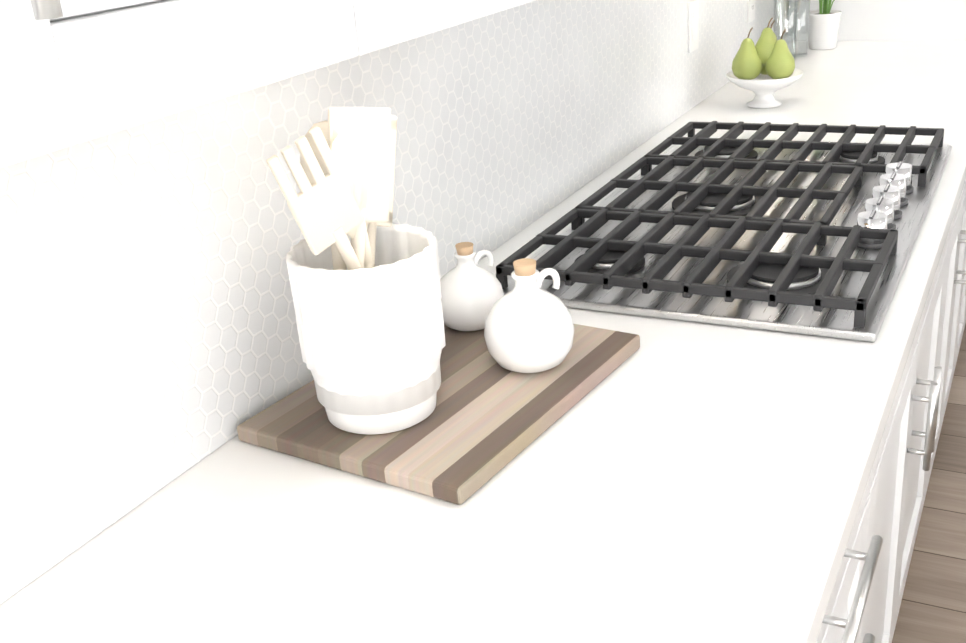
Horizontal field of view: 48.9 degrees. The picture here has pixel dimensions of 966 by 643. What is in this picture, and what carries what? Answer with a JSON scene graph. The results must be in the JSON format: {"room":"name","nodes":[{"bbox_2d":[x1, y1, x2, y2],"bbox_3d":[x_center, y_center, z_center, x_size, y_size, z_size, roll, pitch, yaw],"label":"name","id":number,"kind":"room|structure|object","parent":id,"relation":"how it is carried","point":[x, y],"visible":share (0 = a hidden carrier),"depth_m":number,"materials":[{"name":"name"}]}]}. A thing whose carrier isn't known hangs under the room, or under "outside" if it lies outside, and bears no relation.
{"room":"kitchen","nodes":[
{"label":"kitchen","id":0,"kind":"room"},
{"bbox_2d":[0,0,431,167],"bbox_3d":[-0.408,-0.579,0.379,0.347,1.015,0.685,7,25,27],"label":"upper cabinet","id":1,"kind":"object","parent":0,"relation":"attached to","point":[72,72],"depth_m":0.56,"materials":[{"name":"white wood"}]},
{"bbox_2d":[428,0,535,32],"bbox_3d":[-0.152,-0.790,0.835,0.347,1.015,0.679,7,25,27],"label":"upper cabinet","id":2,"kind":"object","parent":0,"relation":"attached to","point":[445,14],"depth_m":0.85,"materials":[{"name":"white wood"}]},
{"bbox_2d":[892,323,965,642],"bbox_3d":[1.854,1.148,0.769,4.800,0.060,7.520,7,25,27],"label":"floor","id":3,"kind":"structure","parent":0,"point":[932,609],"depth_m":2.39,"materials":[{"name":"brown wood"}]},
{"bbox_2d":[820,412,895,642],"bbox_3d":[0.062,0.578,1.283,0.628,0.874,0.879,7,25,27],"label":"base cabinet","id":4,"kind":"object","parent":3,"relation":"on","point":[854,617],"depth_m":1.34,"materials":[{"name":"white wood"}]},
{"bbox_2d":[876,200,963,642],"bbox_3d":[0.471,0.242,2.011,0.628,0.874,1.039,7,25,27],"label":"base cabinet","id":5,"kind":"object","parent":3,"relation":"on","point":[920,406],"depth_m":1.92,"materials":[{"name":"white wood"}]},
{"bbox_2d":[0,40,965,642],"bbox_3d":[0.292,-0.051,1.556,0.652,0.040,4.270,7,25,27],"label":"countertop","id":6,"kind":"structure","parent":5,"relation":"on","point":[713,486],"depth_m":1.01,"materials":[{"name":"white stone"}]},
{"bbox_2d":[237,324,639,504],"bbox_3d":[-0.038,0.074,1.243,0.300,0.020,0.400,10,27,32],"label":"cutting board","id":7,"kind":"object","parent":6,"relation":"on","point":[487,419],"visible":0.67,"depth_m":1.15,"materials":[{"name":"brown wood"}]},
{"bbox_2d":[286,223,445,434],"bbox_3d":[-0.118,0.010,1.135,0.158,0.192,0.156,7,25,27],"label":"utensil crock","id":8,"kind":"object","parent":7,"relation":"on","point":[372,343],"visible":0.96,"depth_m":1.08,"materials":[{"name":"white ceramic"}]},
{"bbox_2d":[266,107,396,269],"bbox_3d":[-0.143,-0.088,1.101,0.083,0.271,0.195,7,25,27],"label":"utensils","id":9,"kind":"object","parent":8,"relation":"in","point":[342,171],"visible":0.9,"depth_m":1.05,"materials":[{"name":"beige wood"}]},
{"bbox_2d":[440,242,503,331],"bbox_3d":[-0.019,-0.047,1.362,0.091,0.108,0.091,7,25,27],"label":"jug","id":10,"kind":"object","parent":7,"relation":"on","point":[472,293],"visible":0.9,"depth_m":1.34,"materials":[{"name":"white ceramic"}]},
{"bbox_2d":[484,258,573,372],"bbox_3d":[0.052,-0.009,1.234,0.106,0.126,0.106,7,25,27],"label":"oil bottle","id":11,"kind":"object","parent":7,"relation":"on","point":[529,326],"visible":1,"depth_m":1.21,"materials":[{"name":"white ceramic"}]},
{"bbox_2d":[496,121,951,341],"bbox_3d":[0.452,-0.208,1.771,0.530,0.060,0.950,7,25,27],"label":"cooktop","id":12,"kind":"object","parent":6,"relation":"in","point":[814,234],"visible":1,"depth_m":1.60,"materials":[{"name":"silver metal"}]},
{"bbox_2d":[726,68,803,107],"bbox_3d":[0.675,-0.558,2.547,0.180,0.076,0.180,7,25,27],"label":"fruit bowl","id":13,"kind":"object","parent":6,"relation":"on","point":[764,88],"visible":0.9,"depth_m":2.52,"materials":[{"name":"white ceramic"}]},
{"bbox_2d":[732,27,762,79],"bbox_3d":[0.624,-0.632,2.505,0.072,0.121,0.072,7,25,27],"label":"pear","id":14,"kind":"object","parent":13,"relation":"in","point":[747,63],"visible":0.92,"depth_m":2.49,"materials":[{"name":"green food"}]},
{"bbox_2d":[755,18,776,64],"bbox_3d":[0.669,-0.659,2.498,0.065,0.109,0.065,7,25,27],"label":"pear","id":15,"kind":"object","parent":13,"relation":"in","point":[765,43],"visible":0.73,"depth_m":2.48,"materials":[{"name":"green food"}]},
{"bbox_2d":[760,20,776,74],"bbox_3d":[0.686,-0.657,2.544,0.076,0.127,0.076,7,25,27],"label":"pear","id":16,"kind":"object","parent":13,"relation":"in","point":[763,71],"visible":0.12,"depth_m":2.54,"materials":[{"name":"green food"}]},
{"bbox_2d":[765,29,794,78],"bbox_3d":[0.695,-0.625,2.480,0.068,0.115,0.068,7,25,27],"label":"pear","id":17,"kind":"object","parent":13,"relation":"in","point":[780,62],"visible":0.94,"depth_m":2.46,"materials":[{"name":"green food"}]},
{"bbox_2d":[773,0,798,60],"bbox_3d":[0.864,-0.891,3.029,0.072,0.292,0.072,7,25,27],"label":"glass canister","id":18,"kind":"object","parent":6,"relation":"on","point":[792,21],"visible":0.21,"depth_m":3.04,"materials":[{"name":"clear glass"}]},
{"bbox_2d":[785,0,809,57],"bbox_3d":[0.919,-0.911,3.100,0.072,0.267,0.072,7,25,27],"label":"glass canister","id":19,"kind":"object","parent":6,"relation":"on","point":[799,24],"visible":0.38,"depth_m":3.12,"materials":[{"name":"clear glass"}]},
{"bbox_2d":[807,10,841,49],"bbox_3d":[1.034,-0.884,3.221,0.100,0.106,0.100,7,25,27],"label":"plant pot","id":20,"kind":"object","parent":6,"relation":"on","point":[823,29],"visible":0.92,"depth_m":3.19,"materials":[{"name":"white ceramic"}]},
{"bbox_2d":[819,0,834,13],"bbox_3d":[1.047,-1.042,3.157,0.132,0.251,0.077,7,25,27],"label":"plant","id":21,"kind":"object","parent":20,"relation":"in","point":[825,6],"visible":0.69,"depth_m":3.19,"materials":[{"name":"green plant"}]},
{"bbox_2d":[940,184,965,431],"bbox_3d":[0.833,-0.057,2.656,0.628,0.874,0.792,7,25,27],"label":"base cabinet","id":22,"kind":"object","parent":3,"relation":"on","point":[958,301],"depth_m":2.78,"materials":[{"name":"white wood"}]},
{"bbox_3d":[-0.267,-0.369,1.259,0.140,2.690,7.520,7,25,27],"label":"wall","id":23,"kind":"structure","parent":0,"visible":0},
{"bbox_2d":[0,0,786,603],"bbox_3d":[-0.067,-0.922,1.354,0.008,1.774,4.268,7,25,27],"label":"tile backsplash","id":24,"kind":"structure","parent":23,"relation":"attached to","point":[148,338],"depth_m":1.15,"materials":[{"name":"white tile"}]},
{"bbox_2d":[688,0,698,52],"bbox_3d":[0.500,-0.701,2.517,0.008,0.116,0.072,7,25,27],"label":"outlet","id":25,"kind":"object","parent":24,"relation":"attached to","point":[693,25],"visible":1,"depth_m":2.51,"materials":[{"name":"white plastic"}]},
{"bbox_2d":[747,0,754,22],"bbox_3d":[0.751,-0.898,2.966,0.007,0.116,0.072,7,25,27],"label":"outlet","id":26,"kind":"object","parent":24,"relation":"attached to","point":[750,10],"visible":1,"depth_m":2.96,"materials":[{"name":"white plastic"}]}
]}

